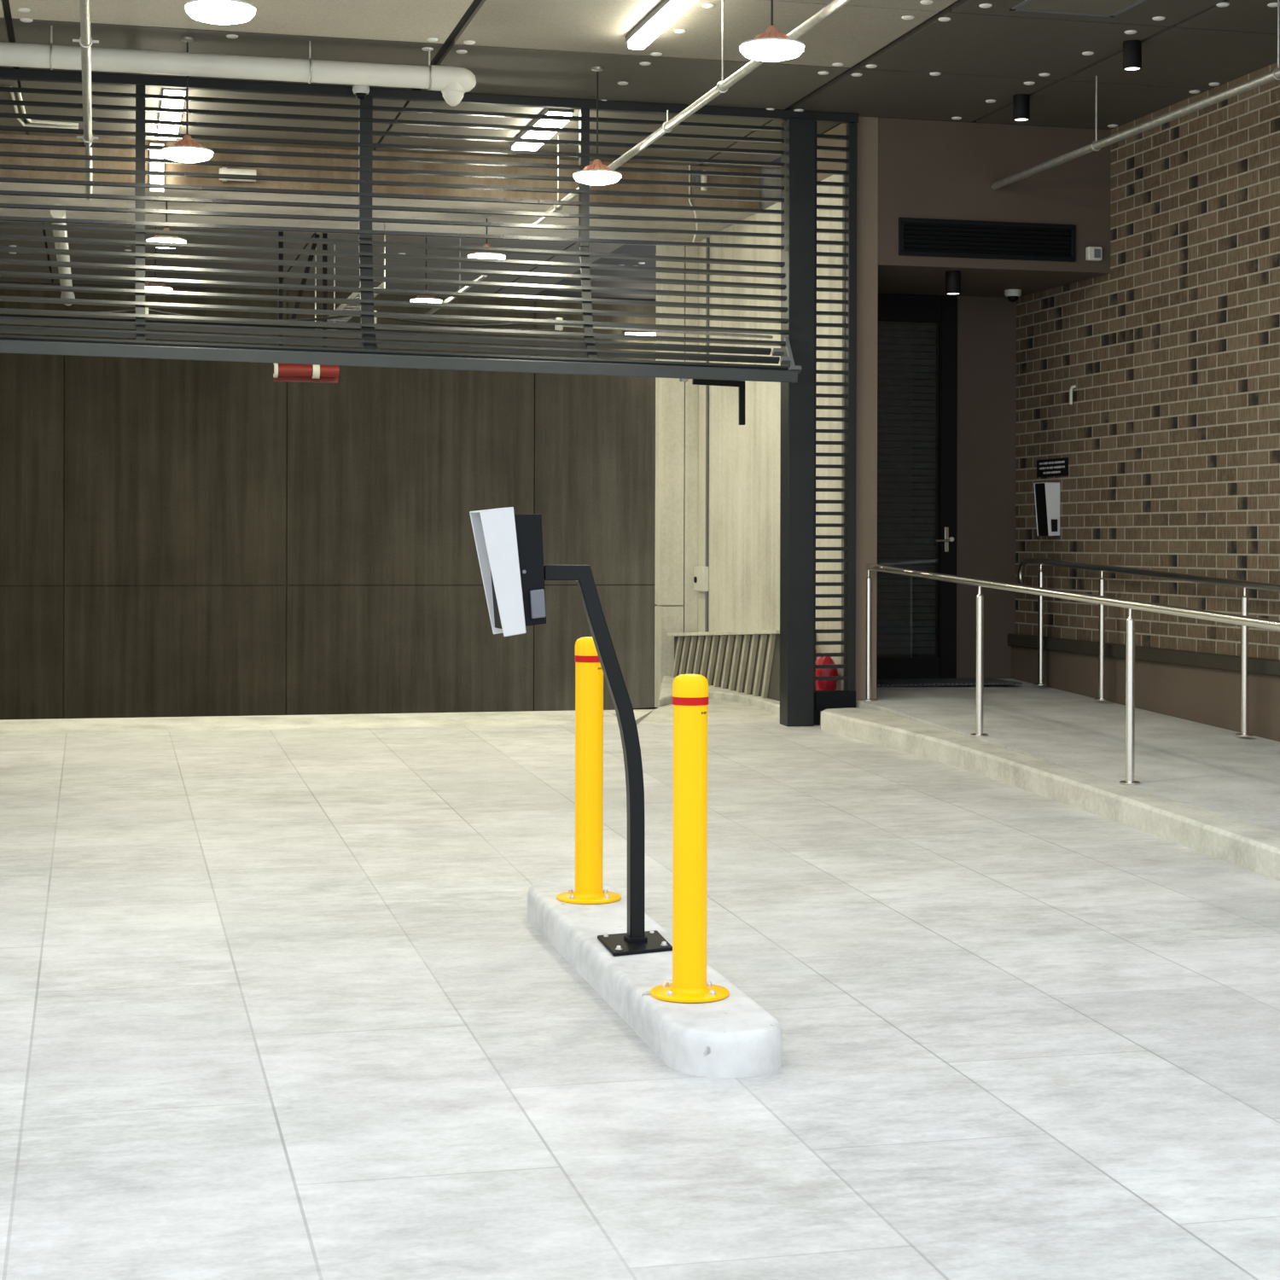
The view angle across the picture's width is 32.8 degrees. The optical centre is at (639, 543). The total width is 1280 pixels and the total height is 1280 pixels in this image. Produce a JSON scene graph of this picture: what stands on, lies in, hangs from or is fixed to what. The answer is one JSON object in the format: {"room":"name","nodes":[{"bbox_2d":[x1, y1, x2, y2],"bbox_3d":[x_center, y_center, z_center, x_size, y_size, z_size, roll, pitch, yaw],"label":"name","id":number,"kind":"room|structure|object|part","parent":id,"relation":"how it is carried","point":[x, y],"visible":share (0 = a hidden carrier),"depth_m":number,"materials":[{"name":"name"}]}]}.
{"room":"parking garage entrance","nodes":[
{"label":"parking garage entrance","id":0,"kind":"room"},
{"bbox_2d":[0,281,657,719],"bbox_3d":[-3.718,-0.040,23.961,9.600,5.450,0.304,0,0,-14],"label":"wall","id":1,"kind":"structure","parent":0,"point":[179,538],"depth_m":23.81,"materials":[{"name":"dark wood panelling"}]},
{"bbox_2d":[0,707,779,734],"bbox_3d":[-2.326,1.248,13.670,7.320,0.279,0.750,0,0,-14],"label":"floor","id":2,"kind":"structure","parent":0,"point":[532,718],"depth_m":13.76,"materials":[{"name":"concrete"}]},
{"bbox_2d":[0,0,1277,301],"bbox_3d":[-1.901,-2.880,16.310,9.400,0.259,16.772,0,0,-14],"label":"ceiling","id":3,"kind":"structure","parent":0,"point":[958,61],"depth_m":12.57,"materials":[{"name":"grey paint"}]},
{"bbox_2d":[1,86,78,128],"bbox_3d":[-3.830,-2.752,13.768,0.371,0.022,1.276,0,0,-4],"label":"conduit","id":4,"kind":"object","parent":3,"relation":"attached to","point":[39,123],"visible":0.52,"depth_m":14.23,"materials":[{"name":"white metal"}]},
{"bbox_2d":[50,203,75,305],"bbox_3d":[-4.758,-2.511,17.967,0.128,0.514,5.772,0,0,-14],"label":"pipe","id":5,"kind":"object","parent":3,"relation":"hanging from","point":[54,213],"visible":0.61,"depth_m":17.13,"materials":[{"name":"white plastic"}]},
{"bbox_2d":[72,0,98,200],"bbox_3d":[-2.887,-2.540,11.362,0.120,0.445,7.050,0,0,-14],"label":"conduit","id":6,"kind":"object","parent":3,"relation":"hanging from","point":[85,40],"visible":0.98,"depth_m":10.92,"materials":[{"name":"metal"}]},
{"bbox_2d":[145,226,172,290],"bbox_3d":[-4.076,-2.431,18.306,0.284,0.670,0.284,0,0,-14],"label":"pendant lamp","id":7,"kind":"object","parent":3,"relation":"hanging from","point":[148,286],"visible":0.46,"depth_m":18.21,"materials":[{"name":"metal"}]},
{"bbox_2d":[145,286,172,290],"bbox_3d":[-4.077,-2.121,18.306,0.274,0.049,0.274,0,0,-14],"label":"diffuser","id":8,"kind":"object","parent":7,"relation":"attached to","point":[166,288],"depth_m":18.19,"materials":[{"name":"white plastic"}]},
{"bbox_2d":[157,137,176,139],"bbox_3d":[-3.142,-2.726,14.460,0.116,0.075,0.061,0,0,-14],"label":"ceiling light","id":9,"kind":"object","parent":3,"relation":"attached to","point":[158,137],"depth_m":14.47,"materials":[{"name":"white plastic"}]},
{"bbox_2d":[157,125,179,133],"bbox_3d":[-3.066,-2.726,14.126,0.136,0.075,0.273,0,0,-14],"label":"ceiling light","id":10,"kind":"object","parent":3,"relation":"attached to","point":[160,129],"depth_m":14.15,"materials":[{"name":"grey plastic"}]},
{"bbox_2d":[157,112,181,121],"bbox_3d":[-2.961,-2.725,13.707,0.137,0.075,0.256,0,0,-14],"label":"ceiling light","id":11,"kind":"object","parent":3,"relation":"attached to","point":[170,116],"depth_m":13.72,"materials":[{"name":"grey plastic"}]},
{"bbox_2d":[160,99,184,108],"bbox_3d":[-2.863,-2.725,13.313,0.137,0.075,0.240,0,0,-14],"label":"ceiling light","id":12,"kind":"object","parent":3,"relation":"attached to","point":[164,103],"depth_m":13.33,"materials":[{"name":"grey plastic"}]},
{"bbox_2d":[162,87,186,96],"bbox_3d":[-2.772,-2.725,12.950,0.137,0.075,0.207,0,0,-14],"label":"ceiling light","id":13,"kind":"object","parent":3,"relation":"attached to","point":[168,91],"depth_m":13.11,"materials":[{"name":"grey plastic"}]},
{"bbox_2d":[160,36,213,162],"bbox_3d":[-2.474,-2.426,11.893,0.284,0.670,0.284,0,0,-14],"label":"pendant lamp","id":14,"kind":"object","parent":3,"relation":"hanging from","point":[186,149],"visible":1,"depth_m":11.84,"materials":[{"name":"metal"}]},
{"bbox_2d":[161,147,212,162],"bbox_3d":[-2.475,-2.116,11.893,0.274,0.049,0.274,0,0,-14],"label":"diffuser","id":15,"kind":"object","parent":14,"relation":"attached to","point":[180,154],"depth_m":11.81,"materials":[{"name":"white plastic"}]},
{"bbox_2d":[184,0,255,24],"bbox_3d":[-1.677,-2.424,8.701,0.284,0.670,0.284,0,0,-14],"label":"pendant lamp","id":16,"kind":"object","parent":3,"relation":"hanging from","point":[219,12],"visible":1,"depth_m":8.62,"materials":[{"name":"metal"}]},
{"bbox_2d":[0,25,476,106],"bbox_3d":[-3.149,-2.606,11.611,4.602,0.315,0.144,0,0,-14],"label":"drain pipe","id":17,"kind":"object","parent":3,"relation":"hanging from","point":[453,82],"visible":1,"depth_m":11.82,"materials":[{"name":"white plastic"}]},
{"bbox_2d":[441,81,465,106],"bbox_3d":[-1.042,-2.502,12.137,0.132,0.120,0.131,0,0,-14],"label":"outlet","id":18,"kind":"object","parent":17,"relation":"attached to","point":[452,92],"depth_m":12.09,"materials":[{"name":"white plastic"}]},
{"bbox_2d":[273,231,339,383],"bbox_3d":[-2.650,-2.026,17.349,0.534,1.472,0.178,0,0,-14],"label":"bar","id":19,"kind":"object","parent":3,"relation":"hanging from","point":[282,372],"visible":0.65,"depth_m":17.34,"materials":[{"name":"red plastic"}]},
{"bbox_3d":[-2.661,-2.127,17.413,0.524,1.269,0.050,0,0,-14],"label":"hanger frame","id":20,"kind":"part","parent":19,"relation":"part of","materials":[{"name":"grey metal"}]},
{"bbox_3d":[-2.668,-1.419,17.388,0.506,0.257,0.025,0,0,-14],"label":"plate","id":21,"kind":"part","parent":19,"relation":"part of","materials":[{"name":"red plastic"}]},
{"bbox_2d":[314,222,385,330],"bbox_3d":[-2.437,-2.328,18.092,0.190,0.868,3.779,0,0,-14],"label":"cable tray","id":22,"kind":"object","parent":3,"relation":"hanging from","point":[353,295],"visible":0.2,"depth_m":17.82,"materials":[{"name":"metal"}]},
{"bbox_2d":[315,282,384,330],"bbox_3d":[-2.438,-1.936,18.092,0.150,0.050,3.779,0,0,-14],"label":"tray","id":23,"kind":"object","parent":22,"relation":"on","point":[353,295],"depth_m":17.69,"materials":[{"name":"metal"}]},
{"bbox_2d":[0,131,781,245],"bbox_3d":[-2.817,-2.618,16.054,7.500,0.350,1.880,0,0,-14],"label":"beam","id":24,"kind":"structure","parent":3,"relation":"attached to","point":[767,170],"depth_m":16.05,"materials":[{"name":"concrete"}]},
{"bbox_2d":[145,201,186,248],"bbox_3d":[-3.352,-2.269,15.405,0.284,0.350,0.284,0,0,-14],"label":"pendant lamp","id":25,"kind":"object","parent":24,"relation":"hanging from","point":[157,238],"visible":0.59,"depth_m":15.30,"materials":[{"name":"metal"}]},
{"bbox_2d":[146,238,186,248],"bbox_3d":[-3.352,-2.119,15.405,0.274,0.049,0.274,0,0,-14],"label":"diffuser","id":26,"kind":"object","parent":25,"relation":"attached to","point":[161,240],"depth_m":15.29,"materials":[{"name":"white plastic"}]},
{"bbox_2d":[0,133,760,209],"bbox_3d":[-2.673,-2.602,15.106,7.320,0.318,0.030,0,0,-14],"label":"beam face","id":27,"kind":"structure","parent":24,"relation":"attached to","point":[3,147],"depth_m":15.32,"materials":[{"name":"black metal"}]},
{"bbox_2d":[149,143,164,192],"bbox_3d":[-3.308,-2.578,14.906,0.100,0.332,0.070,0,0,-14],"label":"ceiling light","id":28,"kind":"object","parent":27,"relation":"attached to","point":[153,154],"visible":0.6,"depth_m":14.88,"materials":[{"name":"white plastic"}]},
{"bbox_2d":[151,150,162,184],"bbox_3d":[-3.304,-2.573,14.891,0.076,0.282,0.040,0,0,-14],"label":"diffuser","id":29,"kind":"object","parent":28,"relation":"attached to","point":[154,154],"depth_m":14.87,"materials":[{"name":"white plastic"}]},
{"bbox_2d":[219,167,256,181],"bbox_3d":[-2.777,-2.546,15.023,0.250,0.096,0.096,0,0,-14],"label":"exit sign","id":30,"kind":"object","parent":27,"relation":"attached to","point":[224,170],"visible":0.75,"depth_m":14.99,"materials":[{"name":"white plastic"}]},
{"bbox_2d":[688,165,706,242],"bbox_3d":[0.423,-2.471,15.817,0.126,0.610,0.111,0,0,-14],"label":"sensor","id":31,"kind":"object","parent":27,"relation":"attached to","point":[698,178],"visible":0.52,"depth_m":15.81,"materials":[{"name":"grey plastic"}]},
{"bbox_2d":[467,215,506,259],"bbox_3d":[-1.139,-2.262,16.174,0.284,0.350,0.284,0,0,-14],"label":"pendant lamp","id":32,"kind":"object","parent":24,"relation":"hanging from","point":[477,254],"visible":0.56,"depth_m":16.07,"materials":[{"name":"metal"}]},
{"bbox_2d":[468,254,505,259],"bbox_3d":[-1.140,-2.112,16.174,0.274,0.049,0.274,0,0,-14],"label":"diffuser","id":33,"kind":"object","parent":32,"relation":"attached to","point":[484,256],"depth_m":16.06,"materials":[{"name":"white plastic"}]},
{"bbox_2d":[410,237,442,302],"bbox_3d":[-1.881,-2.425,19.143,0.284,0.670,0.284,0,0,-14],"label":"pendant lamp","id":34,"kind":"object","parent":3,"relation":"hanging from","point":[419,299],"visible":0.55,"depth_m":19.04,"materials":[{"name":"metal"}]},
{"bbox_2d":[410,298,442,302],"bbox_3d":[-1.881,-2.114,19.143,0.274,0.049,0.274,0,0,-14],"label":"diffuser","id":35,"kind":"object","parent":34,"relation":"attached to","point":[432,300],"depth_m":19.03,"materials":[{"name":"white plastic"}]},
{"bbox_2d":[0,67,858,424],"bbox_3d":[-2.119,-1.760,12.983,7.270,1.997,0.499,0,0,-14],"label":"gate","id":36,"kind":"object","parent":3,"relation":"hanging from","point":[707,374],"visible":1,"depth_m":13.12,"materials":[{"name":"black metal"}]},
{"bbox_2d":[352,85,369,98],"bbox_3d":[-1.680,-2.724,13.101,0.106,0.097,0.106,0,0,-14],"label":"dome camera","id":37,"kind":"object","parent":36,"relation":"attached to","point":[360,91],"visible":0.95,"depth_m":13.07,"materials":[{"name":"white plastic"}]},
{"bbox_3d":[0.176,-1.345,13.783,1.386,0.059,0.020,0,0,-14],"label":"guide rod","id":38,"kind":"part","parent":36,"relation":"part of","materials":[{"name":"metal"}]},
{"bbox_3d":[0.500,-0.898,13.781,0.343,0.288,0.030,0,0,-14],"label":"crank arm","id":39,"kind":"part","parent":36,"relation":"part of"},
{"bbox_2d":[424,238,487,314],"bbox_3d":[-1.649,-2.445,19.093,0.058,0.629,3.350,0,0,-14],"label":"ceiling light","id":40,"kind":"object","parent":3,"relation":"hanging from","point":[480,277],"visible":0.42,"depth_m":18.68,"materials":[{"name":"metal"}]},
{"bbox_2d":[510,142,543,151],"bbox_3d":[-0.785,-2.719,14.696,0.219,0.075,0.274,0,0,-14],"label":"ceiling light","id":41,"kind":"object","parent":3,"relation":"attached to","point":[515,146],"depth_m":14.73,"materials":[{"name":"grey plastic"}]},
{"bbox_2d":[516,130,556,139],"bbox_3d":[-0.682,-2.719,14.277,0.222,0.075,0.256,0,0,-14],"label":"ceiling light","id":42,"kind":"object","parent":3,"relation":"attached to","point":[537,135],"depth_m":14.34,"materials":[{"name":"grey plastic"}]},
{"bbox_2d":[528,118,569,127],"bbox_3d":[-0.582,-2.718,13.883,0.219,0.075,0.239,0,0,-14],"label":"ceiling light","id":43,"kind":"object","parent":3,"relation":"attached to","point":[544,123],"depth_m":13.94,"materials":[{"name":"grey plastic"}]},
{"bbox_2d":[540,108,574,116],"bbox_3d":[-0.504,-2.718,13.517,0.198,0.075,0.207,0,0,-14],"label":"ceiling light","id":44,"kind":"object","parent":3,"relation":"attached to","point":[547,111],"depth_m":13.73,"materials":[{"name":"grey plastic"}]},
{"bbox_2d":[572,66,621,185],"bbox_3d":[-0.247,-2.420,12.604,0.284,0.670,0.284,0,0,-14],"label":"pendant lamp","id":45,"kind":"object","parent":3,"relation":"hanging from","point":[596,173],"visible":1,"depth_m":12.55,"materials":[{"name":"metal"}]},
{"bbox_2d":[573,171,620,185],"bbox_3d":[-0.248,-2.109,12.604,0.274,0.049,0.274,0,0,-14],"label":"diffuser","id":46,"kind":"object","parent":45,"relation":"attached to","point":[587,177],"depth_m":12.52,"materials":[{"name":"white plastic"}]},
{"bbox_2d":[623,331,655,335],"bbox_3d":[0.064,-2.359,24.700,0.483,0.070,0.100,0,0,-14],"label":"ceiling light","id":47,"kind":"object","parent":3,"relation":"attached to","point":[625,333],"visible":0.21,"depth_m":24.65,"materials":[{"name":"white plastic"}]},
{"bbox_2d":[625,333,655,335],"bbox_3d":[0.071,-2.349,24.671,0.483,0.050,0.040,0,0,-14],"label":"diffuser","id":48,"kind":"object","parent":47,"relation":"attached to","point":[625,334],"depth_m":24.64,"materials":[{"name":"white plastic"}]},
{"bbox_2d":[625,0,698,49],"bbox_3d":[0.128,-2.716,11.201,0.106,0.075,1.290,0,0,-14],"label":"ceiling light","id":49,"kind":"object","parent":3,"relation":"attached to","point":[667,11],"visible":1,"depth_m":11.26,"materials":[{"name":"grey plastic"}]},
{"bbox_2d":[530,0,850,224],"bbox_3d":[0.096,-2.499,12.107,0.062,0.509,7.050,0,0,-14],"label":"conduit","id":50,"kind":"object","parent":3,"relation":"hanging from","point":[722,86],"visible":0.87,"depth_m":11.00,"materials":[{"name":"metal"}]},
{"bbox_2d":[738,0,804,61],"bbox_3d":[0.567,-2.417,9.344,0.284,0.670,0.284,0,0,-14],"label":"pendant lamp","id":51,"kind":"object","parent":3,"relation":"hanging from","point":[771,45],"visible":1,"depth_m":9.28,"materials":[{"name":"metal"}]},
{"bbox_2d":[739,40,803,61],"bbox_3d":[0.566,-2.107,9.344,0.274,0.049,0.274,0,0,-14],"label":"diffuser","id":52,"kind":"object","parent":51,"relation":"attached to","point":[764,50],"depth_m":9.27,"materials":[{"name":"white plastic"}]},
{"bbox_2d":[1012,93,1029,121],"bbox_3d":[2.339,-2.672,13.342,0.100,0.149,0.100,0,0,-14],"label":"spotlight","id":53,"kind":"object","parent":3,"relation":"in","point":[1021,101],"visible":1,"depth_m":13.30,"materials":[{"name":"black metal"}]},
{"bbox_2d":[1009,0,1146,17],"bbox_3d":[2.262,-2.744,10.948,0.580,0.006,0.650,0,0,-14],"label":"access panel","id":54,"kind":"object","parent":3,"relation":"attached to","point":[1091,8],"visible":1,"depth_m":11.13,"materials":[{"name":"grey metal"}]},
{"bbox_2d":[1122,40,1141,70],"bbox_3d":[2.694,-2.671,11.908,0.100,0.149,0.100,0,0,-14],"label":"spotlight","id":55,"kind":"object","parent":3,"relation":"in","point":[1131,49],"visible":1,"depth_m":11.87,"materials":[{"name":"black metal"}]},
{"bbox_2d":[990,0,1279,189],"bbox_3d":[3.014,-2.523,11.442,0.066,0.443,5.745,0,0,-14],"label":"conduit","id":56,"kind":"object","parent":3,"relation":"hanging from","point":[1096,145],"visible":1,"depth_m":12.04,"materials":[{"name":"metal"}]},
{"bbox_2d":[0,682,1279,1279],"bbox_3d":[0.906,1.602,4.814,9.300,0.964,24.900,0,0,-14],"label":"floor","id":57,"kind":"structure","parent":0,"point":[275,1004],"depth_m":6.21,"materials":[{"name":"grey tile"}]},
{"bbox_2d":[527,878,782,1078],"bbox_3d":[-0.009,1.317,6.796,0.316,0.207,2.250,0,0,-14],"label":"traffic island","id":58,"kind":"object","parent":57,"relation":"on","point":[733,1036],"visible":0.82,"depth_m":6.16,"materials":[{"name":"concrete"}]},
{"bbox_2d":[469,506,672,956],"bbox_3d":[-0.207,0.571,6.724,0.618,1.363,0.296,0,0,-14],"label":"stand","id":59,"kind":"object","parent":58,"relation":"on","point":[509,544],"visible":0.99,"depth_m":6.72,"materials":[{"name":"metal"}]},
{"bbox_3d":[-0.428,0.087,6.675,0.056,0.349,0.174,0,0,-14],"label":"reader panel","id":60,"kind":"part","parent":59,"relation":"part of","materials":[{"name":"white plastic"}]},
{"bbox_2d":[469,506,526,636],"bbox_3d":[-0.437,0.086,6.673,0.145,0.393,0.190,0,0,-14],"label":"hood","id":61,"kind":"object","parent":59,"relation":"attached to","point":[500,534],"depth_m":6.59,"materials":[{"name":"white metal"}]},
{"bbox_3d":[-0.013,1.243,6.773,0.213,0.020,0.296,0,0,-14],"label":"plate","id":62,"kind":"part","parent":59,"relation":"part of","materials":[{"name":"black metal"}]},
{"bbox_2d":[556,636,621,904],"bbox_3d":[-0.176,0.774,7.510,0.224,0.904,0.224,0,0,-14],"label":"bollard","id":63,"kind":"object","parent":58,"relation":"on","point":[589,673],"visible":0.84,"depth_m":7.47,"materials":[{"name":"yellow metal"}]},
{"bbox_3d":[-0.176,0.800,7.510,0.097,0.828,0.097,0,0,-14],"label":"post","id":64,"kind":"part","parent":63,"relation":"part of","materials":[{"name":"yellow metal"}]},
{"bbox_2d":[650,674,729,1002],"bbox_3d":[0.141,0.820,6.139,0.224,0.904,0.224,0,0,-14],"label":"bollard","id":65,"kind":"object","parent":58,"relation":"on","point":[689,984],"visible":1,"depth_m":6.10,"materials":[{"name":"yellow metal"}]},
{"bbox_3d":[0.141,0.846,6.139,0.097,0.828,0.097,0,0,-14],"label":"post","id":66,"kind":"part","parent":65,"relation":"part of","materials":[{"name":"yellow metal"}]},
{"bbox_2d":[658,675,821,721],"bbox_3d":[0.421,1.312,15.680,0.956,0.500,3.540,0,0,-14],"label":"kerb","id":67,"kind":"object","parent":57,"relation":"on","point":[771,706],"visible":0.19,"depth_m":15.28,"materials":[{"name":"concrete"}]},
{"bbox_2d":[667,629,779,701],"bbox_3d":[0.700,0.821,16.008,0.282,0.485,2.880,0,0,-14],"label":"corrugated panel","id":68,"kind":"object","parent":67,"relation":"on","point":[747,662],"visible":0.8,"depth_m":15.68,"materials":[{"name":"metal"}]},
{"bbox_2d":[815,657,837,690],"bbox_3d":[1.201,0.894,14.188,0.164,0.340,0.159,0,0,-14],"label":"bag","id":69,"kind":"object","parent":67,"relation":"on","point":[820,684],"visible":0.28,"depth_m":14.13,"materials":[{"name":"red plastic"}]},
{"bbox_2d":[779,117,815,726],"bbox_3d":[1.003,-0.767,13.861,0.175,3.849,0.170,0,0,-14],"label":"gate post","id":70,"kind":"object","parent":57,"relation":"on","point":[799,135],"visible":1,"depth_m":13.78,"materials":[{"name":"black metal"}]},
{"bbox_2d":[814,121,857,725],"bbox_3d":[1.237,-0.767,13.914,0.290,3.847,0.080,0,0,-14],"label":"slatted screen","id":71,"kind":"object","parent":57,"relation":"on","point":[823,700],"visible":0.96,"depth_m":13.91,"materials":[{"name":"grey paint"}]},
{"bbox_3d":[1.241,1.003,13.916,0.270,0.125,0.080,0,0,-14],"label":"rail","id":72,"kind":"part","parent":71,"relation":"part of","materials":[{"name":"black metal"}]},
{"bbox_2d":[820,707,1279,880],"bbox_3d":[2.320,1.290,9.630,0.402,0.495,8.560,0,0,-14],"label":"kerb","id":73,"kind":"object","parent":57,"relation":"on","point":[1250,846],"visible":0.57,"depth_m":10.53,"materials":[{"name":"concrete"}]},
{"bbox_2d":[855,678,1279,832],"bbox_3d":[3.049,1.310,10.967,1.800,0.646,9.800,0,0,-14],"label":"ramp","id":74,"kind":"object","parent":57,"relation":"on","point":[1216,770],"visible":0.4,"depth_m":12.15,"materials":[{"name":"concrete"}]},
{"bbox_2d":[876,677,1022,686],"bbox_3d":[1.945,0.977,15.329,1.350,0.013,0.600,0,0,-14],"label":"door mat","id":75,"kind":"object","parent":74,"relation":"on","point":[922,682],"visible":0.7,"depth_m":15.25,"materials":[{"name":"grey plastic"}]},
{"bbox_2d":[861,563,1279,784],"bbox_3d":[2.265,0.676,10.853,0.100,1.101,6.762,0,0,-14],"label":"handrail","id":76,"kind":"object","parent":74,"relation":"on","point":[1131,604],"visible":1,"depth_m":10.95,"materials":[{"name":"silver metal"}]},
{"bbox_3d":[1.473,0.615,14.026,0.042,0.783,0.042,0,0,-14],"label":"post","id":77,"kind":"part","parent":76,"relation":"part of","materials":[{"name":"silver metal"}]},
{"bbox_3d":[1.914,0.686,12.260,0.042,0.783,0.042,0,0,-14],"label":"post","id":78,"kind":"part","parent":76,"relation":"part of","materials":[{"name":"silver metal"}]},
{"bbox_3d":[2.267,0.277,10.853,0.043,0.303,6.762,0,0,-14],"label":"rail","id":79,"kind":"part","parent":76,"relation":"part of","materials":[{"name":"silver metal"}]},
{"bbox_3d":[2.360,0.759,10.475,0.042,0.783,0.042,0,0,-14],"label":"post","id":80,"kind":"part","parent":76,"relation":"part of","materials":[{"name":"silver metal"}]},
{"bbox_2d":[1017,558,1279,736],"bbox_3d":[3.612,0.636,11.746,0.104,1.062,7.842,0,0,-13],"label":"handrail","id":81,"kind":"object","parent":74,"relation":"on","point":[1245,584],"visible":0.97,"depth_m":13.98,"materials":[{"name":"silver metal"}]},
{"bbox_3d":[2.800,0.590,15.192,0.042,0.783,0.042,0,0,-14],"label":"post","id":82,"kind":"part","parent":81,"relation":"part of","materials":[{"name":"silver metal"}]},
{"bbox_3d":[3.023,0.626,14.238,0.042,0.783,0.042,0,0,-14],"label":"post","id":83,"kind":"part","parent":81,"relation":"part of","materials":[{"name":"silver metal"}]},
{"bbox_3d":[3.615,0.269,11.746,0.044,0.328,7.842,0,0,-13],"label":"rail","id":84,"kind":"part","parent":81,"relation":"part of","materials":[{"name":"silver metal"}]},
{"bbox_3d":[3.451,0.700,12.417,0.042,0.783,0.042,0,0,-14],"label":"post","id":85,"kind":"part","parent":81,"relation":"part of","materials":[{"name":"silver metal"}]},
{"bbox_2d":[654,240,698,707],"bbox_3d":[0.295,-0.318,17.596,0.304,4.230,0.200,0,0,-14],"label":"wall","id":86,"kind":"structure","parent":0,"point":[676,611],"depth_m":17.50,"materials":[{"name":"concrete"}]},
{"bbox_2d":[697,169,844,690],"bbox_3d":[0.955,-0.566,15.967,0.181,3.730,3.680,0,0,-14],"label":"wall","id":87,"kind":"structure","parent":0,"point":[744,461],"depth_m":15.94,"materials":[{"name":"wood"}]},
{"bbox_2d":[693,237,709,631],"bbox_3d":[0.486,-0.863,17.345,0.062,3.120,0.270,0,0,-14],"label":"switch box","id":88,"kind":"object","parent":87,"relation":"attached to","point":[701,573],"visible":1,"depth_m":17.22,"materials":[{"name":"white plastic"}]},
{"bbox_2d":[816,116,878,700],"bbox_3d":[1.269,-0.825,14.757,0.160,3.851,1.520,0,0,-14],"label":"wall","id":89,"kind":"structure","parent":0,"point":[867,144],"depth_m":14.03,"materials":[{"name":"paint"}]},
{"bbox_2d":[956,296,1016,678],"bbox_3d":[2.503,-0.381,15.916,0.471,2.831,0.130,0,0,-14],"label":"wall","id":90,"kind":"structure","parent":0,"point":[986,326],"depth_m":15.86,"materials":[{"name":"paint"}]},
{"bbox_2d":[876,293,957,679],"bbox_3d":[1.727,-0.408,15.653,1.162,2.780,0.175,0,0,-14],"label":"door","id":91,"kind":"structure","parent":90,"relation":"in","point":[917,334],"depth_m":15.72,"materials":[{"name":"black glass"}]},
{"bbox_3d":[1.905,-0.390,15.703,0.548,2.424,0.006,0,0,-14],"label":"glass","id":92,"kind":"part","parent":91,"relation":"part of","materials":[{"name":"black glass"}]},
{"bbox_3d":[2.180,-0.021,15.707,0.109,0.018,0.059,0,0,-14],"label":"lever","id":93,"kind":"part","parent":91,"relation":"part of","materials":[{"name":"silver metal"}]},
{"bbox_3d":[2.218,-0.031,15.742,0.032,0.180,0.011,0,0,-14],"label":"handle","id":94,"kind":"part","parent":91,"relation":"part of","materials":[{"name":"silver metal"}]},
{"bbox_2d":[877,117,1111,297],"bbox_3d":[2.143,-2.273,14.984,1.633,0.950,1.540,0,0,-14],"label":"wall","id":95,"kind":"structure","parent":0,"point":[928,169],"depth_m":14.26,"materials":[{"name":"brown paint"}]},
{"bbox_2d":[945,270,960,294],"bbox_3d":[2.068,-1.723,14.371,0.100,0.149,0.100,0,0,-14],"label":"spotlight","id":96,"kind":"object","parent":95,"relation":"in","point":[952,277],"visible":1,"depth_m":14.33,"materials":[{"name":"black metal"}]},
{"bbox_2d":[898,217,1076,261],"bbox_3d":[2.274,-1.983,14.211,1.234,0.242,0.025,0,0,-14],"label":"air vent","id":97,"kind":"object","parent":95,"relation":"in","point":[930,237],"visible":1,"depth_m":14.21,"materials":[{"name":"black metal"}]},
{"bbox_2d":[1004,289,1021,302],"bbox_3d":[2.643,-1.754,15.421,0.120,0.084,0.120,0,0,-14],"label":"dome camera","id":98,"kind":"object","parent":95,"relation":"attached to","point":[1012,295],"visible":1,"depth_m":15.38,"materials":[{"name":"white plastic"}]},
{"bbox_2d":[1085,246,1102,261],"bbox_3d":[3.000,-1.915,14.378,0.100,0.090,0.053,0,0,-14],"label":"alarm box","id":99,"kind":"object","parent":95,"relation":"attached to","point":[1092,253],"visible":1,"depth_m":14.35,"materials":[{"name":"white plastic"}]},
{"bbox_2d":[1015,62,1279,660],"bbox_3d":[4.083,-1.037,11.043,0.230,3.410,10.450,0,0,-14],"label":"wall","id":100,"kind":"structure","parent":0,"point":[1169,435],"depth_m":13.61,"materials":[{"name":"brick"}]},
{"bbox_2d":[1033,482,1059,535],"bbox_3d":[2.852,-0.241,15.245,0.116,0.375,0.202,0,0,-14],"label":"intercom","id":101,"kind":"object","parent":100,"relation":"attached to","point":[1046,494],"visible":1,"depth_m":15.17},
{"bbox_2d":[1036,457,1068,477],"bbox_3d":[2.897,-0.534,15.291,0.008,0.124,0.507,0,0,-14],"label":"sign","id":102,"kind":"object","parent":100,"relation":"attached to","point":[1056,467],"visible":1,"depth_m":15.28,"materials":[{"name":"black plastic"}]},
{"bbox_2d":[1069,384,1076,404],"bbox_3d":[2.974,-1.023,14.948,0.050,0.134,0.026,0,0,43],"label":"wall hook","id":103,"kind":"object","parent":100,"relation":"attached to","point":[1072,387],"visible":1,"depth_m":14.95,"materials":[{"name":"white plastic"}]},
{"bbox_2d":[1007,634,1279,741],"bbox_3d":[4.067,1.186,10.948,0.295,1.045,10.270,0,0,-14],"label":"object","id":104,"kind":"structure","parent":100,"relation":"attached to","point":[1199,687],"depth_m":13.54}
]}

